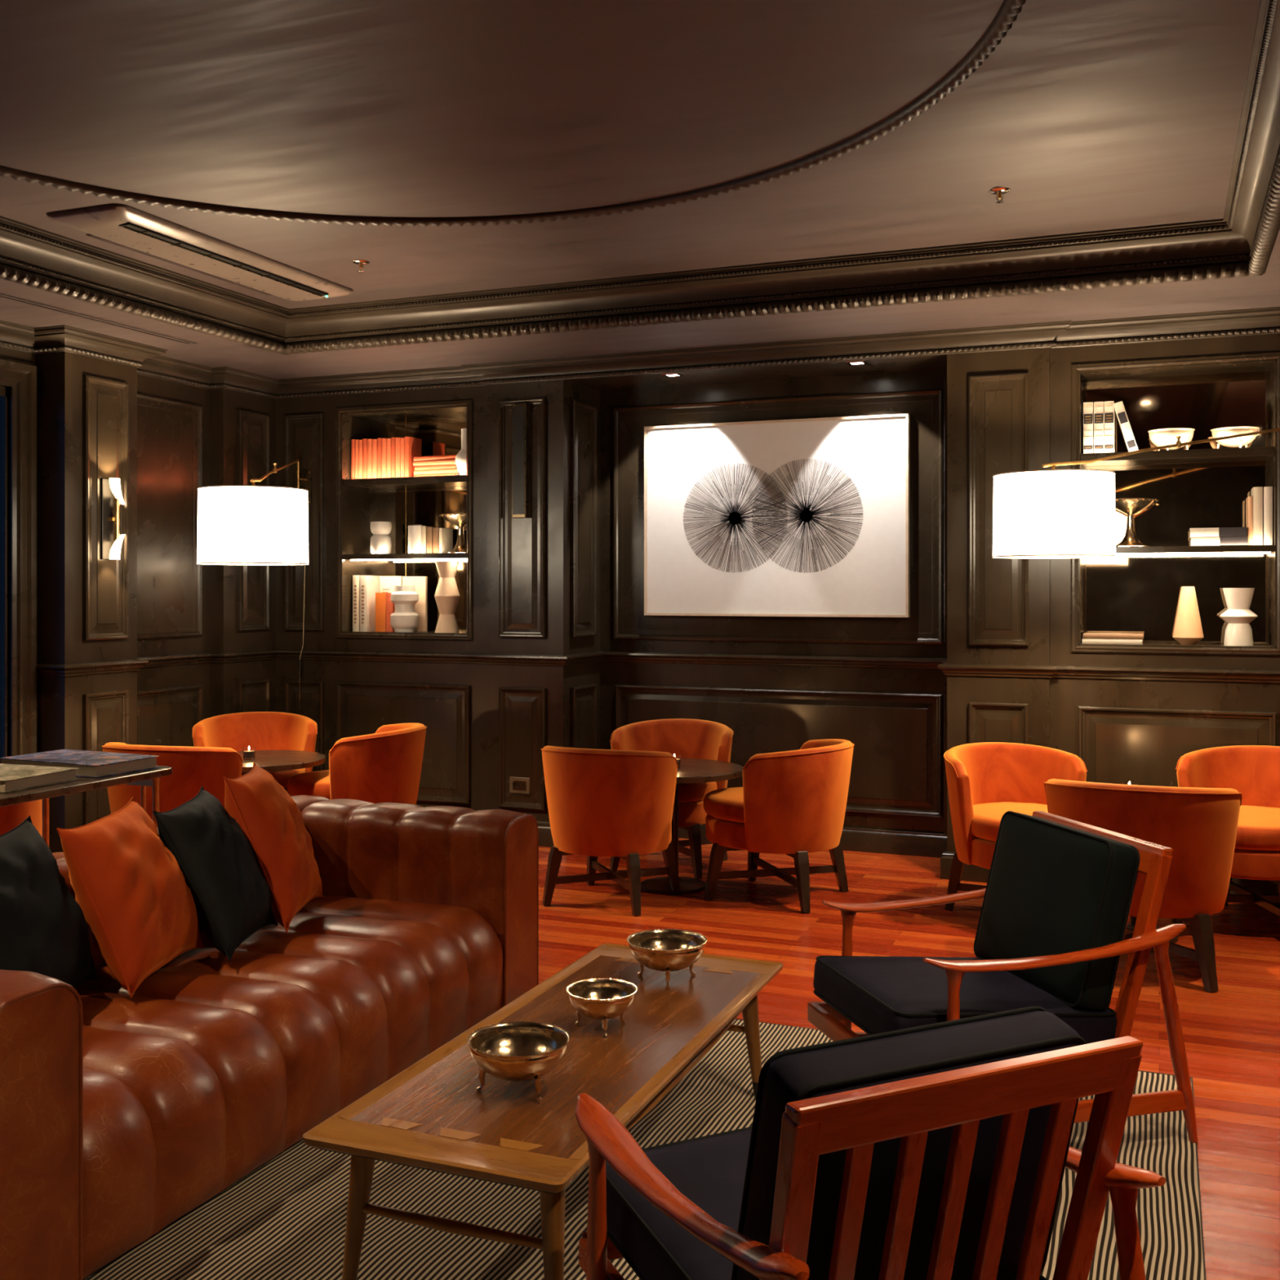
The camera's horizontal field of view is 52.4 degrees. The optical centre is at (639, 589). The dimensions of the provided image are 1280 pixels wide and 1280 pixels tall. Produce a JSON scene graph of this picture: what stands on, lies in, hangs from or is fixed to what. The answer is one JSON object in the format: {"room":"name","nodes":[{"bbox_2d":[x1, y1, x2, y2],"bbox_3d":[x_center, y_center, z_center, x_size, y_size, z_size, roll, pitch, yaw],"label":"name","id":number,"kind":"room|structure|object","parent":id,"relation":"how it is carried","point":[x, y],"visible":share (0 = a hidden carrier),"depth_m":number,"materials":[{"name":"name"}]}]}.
{"room":"hotel lounge","nodes":[
{"label":"hotel lounge","id":0,"kind":"room"},
{"bbox_2d":[0,346,275,853],"bbox_3d":[-3.911,-0.050,4.577,0.280,3.100,8.200,0,0,22],"label":"wall","id":1,"kind":"structure","parent":0,"point":[164,441],"depth_m":7.37,"materials":[{"name":"brown wood"}]},
{"bbox_2d":[0,356,36,757],"bbox_3d":[-3.528,0.175,5.878,0.168,2.680,1.870,0,0,22],"label":"window","id":2,"kind":"structure","parent":1,"relation":"in","point":[20,376],"depth_m":6.62,"materials":[{"name":"brown paint"}]},
{"bbox_2d":[101,477,124,559],"bbox_3d":[-2.799,-0.375,6.913,0.074,0.430,0.104,0,0,22],"label":"wall sconce","id":3,"kind":"object","parent":1,"relation":"attached to","point":[112,540],"visible":1,"depth_m":6.91,"materials":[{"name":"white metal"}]},
{"bbox_2d":[0,306,1279,399],"bbox_3d":[-0.916,-1.277,3.489,6.550,0.110,8.000,0,0,22],"label":"trim","id":4,"kind":"structure","parent":1,"relation":"attached to","point":[148,360],"depth_m":6.98,"materials":[{"name":"brown paint"}]},
{"bbox_2d":[35,648,1279,683],"bbox_3d":[-0.822,0.416,3.725,6.550,0.064,8.510,0,0,22],"label":"trim","id":5,"kind":"structure","parent":1,"relation":"attached to","point":[1222,675],"depth_m":7.51,"materials":[{"name":"brown paint"}]},
{"bbox_2d":[0,0,1279,379],"bbox_3d":[-0.871,-1.530,3.691,7.015,0.400,8.810,0,0,22],"label":"ceiling","id":6,"kind":"structure","parent":0,"point":[1094,115],"depth_m":4.40,"materials":[{"name":"brown paint"}]},
{"bbox_2d":[0,292,199,344],"bbox_3d":[-2.828,-1.329,5.986,0.076,0.005,2.240,0,0,22],"label":"ceiling vent","id":7,"kind":"object","parent":6,"relation":"in","point":[2,295],"visible":1,"depth_m":6.36,"materials":[{"name":"black metal"}]},
{"bbox_2d":[47,204,352,301],"bbox_3d":[-1.942,-1.503,5.976,0.410,0.058,1.630,0,0,22],"label":"air vent","id":8,"kind":"object","parent":6,"relation":"attached to","point":[124,226],"visible":1,"depth_m":5.74,"materials":[{"name":"beige metal"}]},
{"bbox_2d":[0,0,1026,226],"bbox_3d":[-0.895,-1.531,3.502,3.792,0.062,3.792,0,0,22],"label":"trim","id":9,"kind":"structure","parent":6,"relation":"attached to","point":[1009,11],"depth_m":4.90,"materials":[{"name":"brown paint"}]},
{"bbox_2d":[0,0,1279,355],"bbox_3d":[-0.847,-1.423,3.488,4.984,0.223,6.234,0,0,22],"label":"trim","id":10,"kind":"structure","parent":6,"relation":"attached to","point":[1239,244],"depth_m":5.99,"materials":[{"name":"brown paint"}]},
{"bbox_2d":[275,333,1279,852],"bbox_3d":[0.639,-0.050,7.471,7.015,3.100,0.670,0,0,22],"label":"wall","id":11,"kind":"structure","parent":0,"point":[567,578],"depth_m":7.61,"materials":[{"name":"brown wood"}]},
{"bbox_2d":[196,459,311,715],"bbox_3d":[-1.912,0.189,7.213,0.532,2.022,2.129,0,0,0],"label":"lamp","id":12,"kind":"object","parent":11,"relation":"attached to","point":[252,524],"visible":1,"depth_m":6.20,"materials":[{"name":"beige fabric"}]},
{"bbox_2d":[335,399,473,640],"bbox_3d":[-1.402,-0.420,8.155,0.977,1.456,0.343,0,0,22],"label":"bookshelf","id":13,"kind":"object","parent":11,"relation":"attached to","point":[404,502],"visible":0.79,"depth_m":8.23,"materials":[{"name":"brown paint"}]},
{"bbox_2d":[352,575,359,631],"bbox_3d":[-1.772,0.086,8.312,0.048,0.355,0.166,0,0,22],"label":"book","id":14,"kind":"object","parent":13,"relation":"on","point":[356,579],"visible":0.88,"depth_m":8.23,"materials":[{"name":"white paper"}]},
{"bbox_2d":[362,438,367,478],"bbox_3d":[-1.713,-0.819,8.283,0.032,0.268,0.155,0,0,22],"label":"book","id":15,"kind":"object","parent":13,"relation":"on","point":[364,440],"visible":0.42,"depth_m":8.21,"materials":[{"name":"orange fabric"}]},
{"bbox_2d":[360,575,381,631],"bbox_3d":[-1.720,0.087,8.291,0.052,0.353,0.166,0,0,22],"label":"book","id":16,"kind":"object","parent":13,"relation":"on","point":[369,584],"visible":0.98,"depth_m":8.23,"materials":[{"name":"white paper"}]},
{"bbox_2d":[375,592,386,631],"bbox_3d":[-1.616,0.141,8.234,0.075,0.245,0.105,0,0,22],"label":"book","id":17,"kind":"object","parent":13,"relation":"on","point":[380,597],"visible":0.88,"depth_m":8.19,"materials":[{"name":"orange paper"}]},
{"bbox_2d":[370,521,391,554],"bbox_3d":[-1.636,-0.325,8.212,0.132,0.205,0.132,0,0,22],"label":"vase","id":18,"kind":"object","parent":13,"relation":"on","point":[380,540],"visible":0.9,"depth_m":8.16,"materials":[{"name":"white ceramic"}]},
{"bbox_2d":[386,592,395,631],"bbox_3d":[-1.556,0.142,8.210,0.050,0.243,0.105,0,0,22],"label":"book","id":19,"kind":"object","parent":13,"relation":"on","point":[390,608],"visible":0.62,"depth_m":8.16,"materials":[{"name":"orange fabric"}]},
{"bbox_2d":[379,576,402,592],"bbox_3d":[-1.592,0.089,8.310,0.160,0.350,0.026,0,0,22],"label":"book","id":20,"kind":"object","parent":13,"relation":"on","point":[387,584],"visible":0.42,"depth_m":8.30,"materials":[{"name":"beige paper"}]},
{"bbox_2d":[395,437,400,477],"bbox_3d":[-1.486,-0.818,8.193,0.036,0.265,0.155,0,0,22],"label":"book","id":21,"kind":"object","parent":13,"relation":"on","point":[397,440],"visible":0.4,"depth_m":8.12,"materials":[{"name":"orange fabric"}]},
{"bbox_2d":[390,586,418,632],"bbox_3d":[-1.469,0.120,8.119,0.176,0.288,0.176,0,0,22],"label":"vase","id":22,"kind":"object","parent":13,"relation":"on","point":[404,619],"visible":1,"depth_m":8.06,"materials":[{"name":"white ceramic"}]},
{"bbox_2d":[404,436,421,476],"bbox_3d":[-1.426,-0.819,8.169,0.030,0.268,0.155,0,0,22],"label":"book","id":23,"kind":"object","parent":13,"relation":"on","point":[412,445],"visible":0.6,"depth_m":8.12,"materials":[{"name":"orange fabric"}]},
{"bbox_2d":[402,576,426,631],"bbox_3d":[-1.429,0.090,8.245,0.170,0.348,0.026,0,0,22],"label":"book","id":24,"kind":"object","parent":13,"relation":"on","point":[420,583],"visible":0.53,"depth_m":8.22,"materials":[{"name":"beige paper"}]},
{"bbox_2d":[408,525,422,553],"bbox_3d":[-1.393,-0.310,8.105,0.104,0.176,0.104,0,0,22],"label":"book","id":25,"kind":"object","parent":13,"relation":"on","point":[415,532],"visible":0.7,"depth_m":8.06,"materials":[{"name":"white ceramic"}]},
{"bbox_2d":[369,414,466,631],"bbox_3d":[-1.344,-0.420,8.299,0.889,1.368,0.007,0,0,22],"label":"mirror","id":26,"kind":"object","parent":13,"relation":"attached to","point":[439,435],"depth_m":8.31,"materials":[{"name":"gold mirror"}]},
{"bbox_2d":[413,472,459,476],"bbox_3d":[-1.235,-0.700,8.104,0.300,0.029,0.175,0,0,23],"label":"book","id":27,"kind":"object","parent":13,"relation":"on","point":[455,473],"visible":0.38,"depth_m":8.02,"materials":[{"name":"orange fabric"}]},
{"bbox_2d":[413,468,458,475],"bbox_3d":[-1.230,-0.729,8.107,0.310,0.026,0.175,0,0,22],"label":"book","id":28,"kind":"object","parent":27,"relation":"on","point":[451,470],"visible":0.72,"depth_m":8.03,"materials":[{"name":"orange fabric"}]},
{"bbox_2d":[414,464,457,470],"bbox_3d":[-1.236,-0.756,8.114,0.290,0.027,0.175,0,0,20],"label":"book","id":29,"kind":"object","parent":28,"relation":"on","point":[442,466],"visible":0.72,"depth_m":8.03,"materials":[{"name":"orange paper"}]},
{"bbox_2d":[413,458,455,466],"bbox_3d":[-1.230,-0.785,8.101,0.320,0.029,0.175,0,0,23],"label":"book","id":30,"kind":"object","parent":29,"relation":"on","point":[439,462],"visible":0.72,"depth_m":8.03,"materials":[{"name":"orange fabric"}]},
{"bbox_2d":[439,528,453,553],"bbox_3d":[-1.206,-0.301,8.076,0.022,0.158,0.135,0,0,22],"label":"book","id":31,"kind":"object","parent":13,"relation":"on","point":[446,535],"visible":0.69,"depth_m":8.06,"materials":[{"name":"beige paper"}]},
{"bbox_2d":[434,560,459,632],"bbox_3d":[-1.188,0.045,8.012,0.156,0.438,0.156,0,0,22],"label":"vase","id":32,"kind":"object","parent":13,"relation":"on","point":[446,596],"visible":1,"depth_m":7.96,"materials":[{"name":"beige ceramic"}]},
{"bbox_2d":[438,513,466,553],"bbox_3d":[-1.107,-0.343,8.028,0.274,0.242,0.272,0,0,22],"label":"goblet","id":33,"kind":"object","parent":13,"relation":"on","point":[459,520],"visible":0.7,"depth_m":7.98,"materials":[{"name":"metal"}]},
{"bbox_2d":[455,428,466,475],"bbox_3d":[-1.067,-0.835,7.974,0.132,0.300,0.132,0,0,22],"label":"bottle vase","id":34,"kind":"object","parent":13,"relation":"on","point":[460,458],"visible":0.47,"depth_m":7.93,"materials":[{"name":"white ceramic"}]},
{"bbox_2d":[509,776,529,794],"bbox_3d":[-0.709,1.152,7.654,0.132,0.096,0.010,0,0,22],"label":"wall socket","id":35,"kind":"object","parent":11,"relation":"attached to","point":[517,784],"visible":1,"depth_m":7.65,"materials":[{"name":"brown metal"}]},
{"bbox_2d":[511,403,530,518],"bbox_3d":[-0.684,-0.753,7.621,0.117,0.671,0.053,0,0,22],"label":"wall panel","id":36,"kind":"object","parent":11,"relation":"attached to","point":[521,412],"visible":1,"depth_m":7.60,"materials":[{"name":"black wood"}]},
{"bbox_2d":[512,406,524,514],"bbox_3d":[-0.710,-0.755,7.604,0.076,0.630,0.002,0,0,22],"label":"grille","id":37,"kind":"object","parent":36,"relation":"attached to","point":[517,411],"depth_m":7.60,"materials":[{"name":"black metal"}]},
{"bbox_2d":[644,413,910,617],"bbox_3d":[0.775,-0.416,7.617,1.594,1.144,0.057,0,0,22],"label":"framed artwork","id":38,"kind":"object","parent":11,"relation":"attached to","point":[797,517],"visible":1,"depth_m":7.59,"materials":[{"name":"white paper"}]},
{"bbox_2d":[537,821,1279,905],"bbox_3d":[-0.822,1.435,3.725,6.550,0.150,8.510,0,0,22],"label":"baseboard","id":39,"kind":"structure","parent":11,"relation":"attached to","point":[853,838],"depth_m":7.35,"materials":[{"name":"brown paint"}]},
{"bbox_2d":[991,427,1279,558],"bbox_3d":[2.430,0.202,6.013,1.764,1.997,0.528,0,0,-19],"label":"lamp","id":40,"kind":"object","parent":11,"relation":"attached to","point":[1053,513],"visible":1,"depth_m":5.59,"materials":[{"name":"beige fabric"}]},
{"bbox_2d":[1071,351,1279,656],"bbox_3d":[2.682,-0.410,6.524,0.973,1.456,0.343,0,0,22],"label":"bookshelf","id":41,"kind":"object","parent":11,"relation":"attached to","point":[1138,589],"visible":0.73,"depth_m":6.60,"materials":[{"name":"brown paint"}]},
{"bbox_2d":[1083,402,1093,453],"bbox_3d":[2.309,-0.815,6.687,0.047,0.275,0.177,0,0,22],"label":"book","id":42,"kind":"object","parent":41,"relation":"on","point":[1088,407],"visible":0.85,"depth_m":6.61,"materials":[{"name":"white paper"}]},
{"bbox_2d":[1093,401,1104,453],"bbox_3d":[2.356,-0.815,6.668,0.047,0.275,0.177,0,0,22],"label":"book","id":43,"kind":"object","parent":41,"relation":"on","point":[1099,406],"visible":0.9,"depth_m":6.59,"materials":[{"name":"white paper"}]},
{"bbox_2d":[1104,400,1115,453],"bbox_3d":[2.402,-0.815,6.650,0.047,0.275,0.177,0,0,22],"label":"book","id":44,"kind":"object","parent":41,"relation":"on","point":[1109,411],"visible":0.88,"depth_m":6.57,"materials":[{"name":"white paper"}]},
{"bbox_2d":[1081,638,1142,644],"bbox_3d":[2.413,0.262,6.641,0.285,0.024,0.195,0,0,22],"label":"book","id":45,"kind":"object","parent":41,"relation":"on","point":[1091,641],"visible":0.85,"depth_m":6.56,"materials":[{"name":"beige paper"}]},
{"bbox_2d":[1083,632,1143,639],"bbox_3d":[2.417,0.236,6.639,0.285,0.024,0.195,0,0,22],"label":"book","id":46,"kind":"object","parent":45,"relation":"on","point":[1086,635],"visible":1,"depth_m":6.56,"materials":[{"name":"orange paper"}]},
{"bbox_2d":[1113,400,1137,451],"bbox_3d":[2.477,-0.812,6.620,0.123,0.276,0.176,0,0,22],"label":"book","id":47,"kind":"object","parent":41,"relation":"on","point":[1119,408],"visible":0.75,"depth_m":6.54,"materials":[{"name":"white paper"}]},
{"bbox_2d":[1115,497,1159,546],"bbox_3d":[2.489,-0.335,6.597,0.274,0.242,0.272,0,0,22],"label":"pedestal bowl","id":48,"kind":"object","parent":41,"relation":"on","point":[1130,507],"visible":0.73,"depth_m":6.54,"materials":[{"name":"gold metal"}]},
{"bbox_2d":[1147,427,1195,450],"bbox_3d":[2.659,-0.736,6.508,0.221,0.122,0.221,0,0,5],"label":"footed bowl","id":49,"kind":"object","parent":41,"relation":"on","point":[1162,437],"visible":0.93,"depth_m":6.43,"materials":[{"name":"white ceramic"}]},
{"bbox_2d":[1172,586,1204,644],"bbox_3d":[2.735,0.129,6.489,0.144,0.290,0.144,0,0,22],"label":"vase","id":50,"kind":"object","parent":41,"relation":"on","point":[1188,629],"visible":1,"depth_m":6.45,"materials":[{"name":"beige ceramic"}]},
{"bbox_2d":[1190,536,1248,546],"bbox_3d":[2.870,-0.236,6.452,0.255,0.044,0.176,0,0,22],"label":"book","id":51,"kind":"object","parent":41,"relation":"on","point":[1236,540],"visible":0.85,"depth_m":6.37,"materials":[{"name":"white paper"}]},
{"bbox_2d":[1189,527,1247,537],"bbox_3d":[2.867,-0.282,6.454,0.255,0.044,0.176,0,0,22],"label":"book","id":52,"kind":"object","parent":51,"relation":"on","point":[1214,531],"visible":0.92,"depth_m":6.38,"materials":[{"name":"white paper"}]},
{"bbox_2d":[1210,426,1259,448],"bbox_3d":[2.928,-0.733,6.401,0.221,0.116,0.221,0,0,-24],"label":"footed bowl","id":53,"kind":"object","parent":41,"relation":"on","point":[1239,442],"visible":0.91,"depth_m":6.33,"materials":[{"name":"white ceramic"}]},
{"bbox_2d":[1219,587,1257,645],"bbox_3d":[2.947,0.133,6.404,0.172,0.282,0.172,0,0,22],"label":"vase","id":54,"kind":"object","parent":41,"relation":"on","point":[1238,615],"visible":1,"depth_m":6.35,"materials":[{"name":"white ceramic"}]},
{"bbox_2d":[1245,496,1253,545],"bbox_3d":[3.004,-0.334,6.411,0.022,0.240,0.175,0,0,22],"label":"book","id":55,"kind":"object","parent":41,"relation":"on","point":[1249,500],"visible":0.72,"depth_m":6.33,"materials":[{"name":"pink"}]},
{"bbox_2d":[1250,486,1262,545],"bbox_3d":[3.034,-0.356,6.398,0.042,0.285,0.175,0,0,22],"label":"book","id":56,"kind":"object","parent":41,"relation":"on","point":[1256,492],"visible":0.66,"depth_m":6.32,"materials":[{"name":"white paper"}]},
{"bbox_2d":[1262,486,1272,545],"bbox_3d":[3.076,-0.356,6.382,0.038,0.285,0.175,0,0,22],"label":"book","id":57,"kind":"object","parent":41,"relation":"on","point":[1267,491],"visible":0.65,"depth_m":6.30,"materials":[{"name":"white paper"}]},
{"bbox_2d":[538,838,1279,1279],"bbox_3d":[-0.871,1.550,3.691,7.015,0.100,8.810,0,0,22],"label":"floor","id":58,"kind":"structure","parent":0,"point":[1231,1033],"depth_m":5.32,"materials":[{"name":"red wood"}]},
{"bbox_2d":[0,799,42,836],"bbox_3d":[-2.930,1.117,5.606,0.735,0.771,0.713,0,0,-3],"label":"tub chair","id":59,"kind":"object","parent":58,"relation":"on","point":[12,815],"visible":0.09,"depth_m":5.48,"materials":[{"name":"orange fabric"}]},
{"bbox_2d":[0,765,172,846],"bbox_3d":[-2.444,1.090,4.207,0.668,0.820,1.968,0,0,22],"label":"console table","id":60,"kind":"object","parent":58,"relation":"on","point":[151,777],"visible":0.37,"depth_m":4.71,"materials":[{"name":"brown wood"}]},
{"bbox_2d":[0,763,79,793],"bbox_3d":[-2.282,0.658,4.572,0.470,0.042,0.330,0,0,20],"label":"book","id":61,"kind":"object","parent":60,"relation":"on","point":[13,777],"visible":1,"depth_m":4.53,"materials":[{"name":"beige paper"}]},
{"bbox_2d":[0,749,159,777],"bbox_3d":[-2.123,0.656,4.929,0.500,0.046,0.300,0,0,25],"label":"book","id":62,"kind":"object","parent":60,"relation":"on","point":[91,764],"visible":0.95,"depth_m":4.85,"materials":[{"name":"blue paper"}]},
{"bbox_2d":[101,742,243,818],"bbox_3d":[-2.278,1.117,6.456,0.713,0.771,0.735,0,0,20],"label":"tub chair","id":63,"kind":"object","parent":58,"relation":"on","point":[193,768],"visible":0.38,"depth_m":6.15,"materials":[{"name":"orange fabric"}]},
{"bbox_2d":[191,711,317,795],"bbox_3d":[-2.212,1.117,7.484,0.692,0.771,0.713,0,0,-16],"label":"tub chair","id":64,"kind":"object","parent":58,"relation":"on","point":[263,731],"visible":0.21,"depth_m":7.70,"materials":[{"name":"orange fabric"}]},
{"bbox_2d":[241,768,306,787],"bbox_3d":[-2.201,1.049,7.447,0.559,0.127,0.636,0,0,-16],"label":"seat cushion","id":65,"kind":"object","parent":64,"relation":"on","point":[282,777],"depth_m":7.24,"materials":[{"name":"orange fabric"}]},
{"bbox_2d":[0,795,538,1279],"bbox_3d":[-1.320,1.149,3.833,1.112,0.702,2.430,0,0,22],"label":"leather sofa","id":66,"kind":"object","parent":58,"relation":"on","point":[122,1116],"visible":0.76,"depth_m":3.47,"materials":[{"name":"brown leather"}]},
{"bbox_2d":[0,815,99,986],"bbox_3d":[-1.643,0.869,3.423,0.322,0.438,0.630,0,0,4],"label":"throw pillow","id":67,"kind":"object","parent":66,"relation":"on","point":[43,928],"visible":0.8,"depth_m":3.40,"materials":[{"name":"black fabric"}]},
{"bbox_2d":[56,796,204,998],"bbox_3d":[-1.479,0.873,3.789,0.324,0.429,0.680,0,0,2],"label":"throw pillow","id":68,"kind":"object","parent":66,"relation":"on","point":[134,897],"visible":1,"depth_m":3.65,"materials":[{"name":"orange fabric"}]},
{"bbox_2d":[152,786,278,961],"bbox_3d":[-1.347,0.878,4.122,0.673,0.409,0.340,0,0,39],"label":"throw pillow","id":69,"kind":"object","parent":66,"relation":"on","point":[218,863],"visible":0.93,"depth_m":4.00,"materials":[{"name":"black fabric"}]},
{"bbox_2d":[223,762,323,933],"bbox_3d":[-1.241,0.852,4.412,0.623,0.460,0.310,0,0,42],"label":"throw pillow","id":70,"kind":"object","parent":66,"relation":"on","point":[273,824],"visible":0.85,"depth_m":4.29,"materials":[{"name":"orange fabric"}]},
{"bbox_2d":[236,750,325,773],"bbox_3d":[-2.035,1.198,6.929,0.704,0.603,0.704,0,0,22],"label":"cocktail table","id":71,"kind":"object","parent":58,"relation":"on","point":[268,760],"visible":0.45,"depth_m":6.83,"materials":[{"name":"brown wood"}]},
{"bbox_2d":[287,722,426,804],"bbox_3d":[-1.535,1.117,7.052,0.749,0.771,0.713,0,0,8],"label":"tub chair","id":72,"kind":"object","parent":58,"relation":"on","point":[385,765],"visible":0.69,"depth_m":6.78,"materials":[{"name":"orange fabric"}]},
{"bbox_2d":[287,769,330,799],"bbox_3d":[-1.574,1.049,7.057,0.669,0.127,0.576,0,0,8],"label":"seat cushion","id":73,"kind":"object","parent":72,"relation":"on","point":[317,783],"depth_m":6.86,"materials":[{"name":"orange fabric"}]},
{"bbox_2d":[541,745,679,915],"bbox_3d":[-0.133,1.117,6.299,0.678,0.771,0.713,0,0,24],"label":"tub chair","id":74,"kind":"object","parent":58,"relation":"on","point":[601,802],"visible":1,"depth_m":6.02,"materials":[{"name":"orange fabric"}]},
{"bbox_2d":[83,1018,1206,1279],"bbox_3d":[-0.324,1.494,2.776,2.848,0.013,3.723,0,0,22],"label":"striped rug","id":75,"kind":"object","parent":58,"relation":"on","point":[285,1219],"visible":0.2,"depth_m":3.12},
{"bbox_2d":[302,943,783,1279],"bbox_3d":[-0.132,1.303,3.278,0.592,0.374,1.570,0,0,22],"label":"coffee table","id":76,"kind":"object","parent":75,"relation":"on","point":[431,1115],"visible":0.83,"depth_m":2.89,"materials":[{"name":"brown wood"}]},
{"bbox_2d":[466,1020,570,1103],"bbox_3d":[-0.272,1.064,2.917,0.233,0.120,0.233,0,0,24],"label":"footed bowl","id":77,"kind":"object","parent":76,"relation":"on","point":[516,1051],"visible":1,"depth_m":2.96,"materials":[{"name":"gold metal"}]},
{"bbox_2d":[566,977,637,1037],"bbox_3d":[-0.097,1.072,3.329,0.182,0.104,0.182,0,0,-38],"label":"footed bowl","id":78,"kind":"object","parent":76,"relation":"on","point":[603,999],"visible":1,"depth_m":3.34,"materials":[{"name":"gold metal"}]},
{"bbox_2d":[626,928,707,990],"bbox_3d":[0.078,1.064,3.740,0.233,0.120,0.233,0,0,-30],"label":"footed bowl","id":79,"kind":"object","parent":76,"relation":"on","point":[667,950],"visible":1,"depth_m":3.72,"materials":[{"name":"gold metal"}]},
{"bbox_2d":[574,1006,1165,1279],"bbox_3d":[0.341,1.084,2.166,0.716,0.828,0.900,0,0,-25],"label":"armchair","id":80,"kind":"object","parent":75,"relation":"on","point":[942,1150],"visible":1,"depth_m":1.94,"materials":[{"name":"red wood"}]},
{"bbox_2d":[605,1128,1039,1279],"bbox_3d":[0.291,1.150,2.272,0.550,0.171,0.658,0,0,-25],"label":"seat cushion","id":81,"kind":"object","parent":80,"relation":"on","point":[709,1171],"depth_m":2.30,"materials":[{"name":"black fabric"}]},
{"bbox_2d":[736,1010,1081,1279],"bbox_3d":[0.418,0.900,2.003,0.544,0.450,0.205,0,0,-25],"label":"cushion","id":82,"kind":"object","parent":80,"relation":"on","point":[996,1223],"depth_m":1.93,"materials":[{"name":"black fabric"}]},
{"bbox_2d":[807,810,1198,1144],"bbox_3d":[1.000,1.084,3.660,0.900,0.828,0.716,0,0,-16],"label":"armchair","id":83,"kind":"object","parent":75,"relation":"on","point":[1058,895],"visible":0.86,"depth_m":3.50,"materials":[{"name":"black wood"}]},
{"bbox_2d":[813,955,1116,1044],"bbox_3d":[0.888,1.150,3.628,0.658,0.171,0.550,0,0,-16],"label":"seat cushion","id":84,"kind":"object","parent":83,"relation":"on","point":[878,994],"depth_m":3.50,"materials":[{"name":"black fabric"}]},
{"bbox_2d":[975,812,1137,1011],"bbox_3d":[1.174,0.900,3.709,0.205,0.450,0.544,0,0,-16],"label":"cushion","id":85,"kind":"object","parent":83,"relation":"on","point":[1052,888],"depth_m":3.57,"materials":[{"name":"black fabric"}]},
{"bbox_2d":[608,718,733,878],"bbox_3d":[0.161,1.117,7.063,0.685,0.771,0.713,0,0,20],"label":"tub chair","id":86,"kind":"object","parent":58,"relation":"on","point":[697,739],"visible":0.42,"depth_m":7.19,"materials":[{"name":"orange fabric"}]},
{"bbox_2d":[678,781,717,803],"bbox_3d":[0.148,1.049,7.027,0.553,0.127,0.636,0,0,20],"label":"seat cushion","id":87,"kind":"object","parent":86,"relation":"on","point":[689,793],"depth_m":6.78,"materials":[{"name":"orange fabric"}]},
{"bbox_2d":[640,758,743,893],"bbox_3d":[0.169,1.198,6.571,0.714,0.603,0.714,0,0,22],"label":"cocktail table","id":88,"kind":"object","parent":58,"relation":"on","point":[691,770],"visible":0.48,"depth_m":6.51,"materials":[{"name":"brown wood"}]},
{"bbox_2d":[702,738,854,913],"bbox_3d":[0.672,1.117,6.376,0.749,0.771,0.713,0,0,30],"label":"tub chair","id":89,"kind":"object","parent":58,"relation":"on","point":[793,803],"visible":1,"depth_m":6.09,"materials":[{"name":"orange fabric"}]},
{"bbox_2d":[702,786,744,822],"bbox_3d":[0.637,1.049,6.396,0.669,0.127,0.576,0,0,30],"label":"seat cushion","id":90,"kind":"object","parent":89,"relation":"on","point":[726,805],"depth_m":6.27,"materials":[{"name":"orange fabric"}]},
{"bbox_2d":[943,742,1087,911],"bbox_3d":[1.738,1.117,5.928,0.678,0.771,0.698,0,0,-16],"label":"tub chair","id":91,"kind":"object","parent":58,"relation":"on","point":[986,780],"visible":0.52,"depth_m":6.07,"materials":[{"name":"orange fabric"}]},
{"bbox_2d":[970,801,1048,841],"bbox_3d":[1.748,1.049,5.892,0.547,0.127,0.623,0,0,-16],"label":"seat cushion","id":92,"kind":"object","parent":91,"relation":"on","point":[985,816],"depth_m":5.83,"materials":[{"name":"orange fabric"}]},
{"bbox_2d":[1044,778,1241,991],"bbox_3d":[1.997,1.117,5.190,0.735,0.771,0.757,0,0,23],"label":"tub chair","id":93,"kind":"object","parent":58,"relation":"on","point":[1199,824],"visible":0.53,"depth_m":4.87,"materials":[{"name":"orange fabric"}]},
{"bbox_2d":[1171,745,1279,924],"bbox_3d":[2.760,1.117,5.832,0.735,0.771,0.713,0,0,-43],"label":"tub chair","id":94,"kind":"object","parent":58,"relation":"on","point":[1253,771],"visible":0.52,"depth_m":6.04,"materials":[{"name":"orange fabric"}]},
{"bbox_2d":[1234,804,1279,850],"bbox_3d":[2.731,1.049,5.805,0.656,0.127,0.576,0,0,-43],"label":"seat cushion","id":95,"kind":"object","parent":94,"relation":"on","point":[1259,825],"depth_m":5.54,"materials":[{"name":"orange fabric"}]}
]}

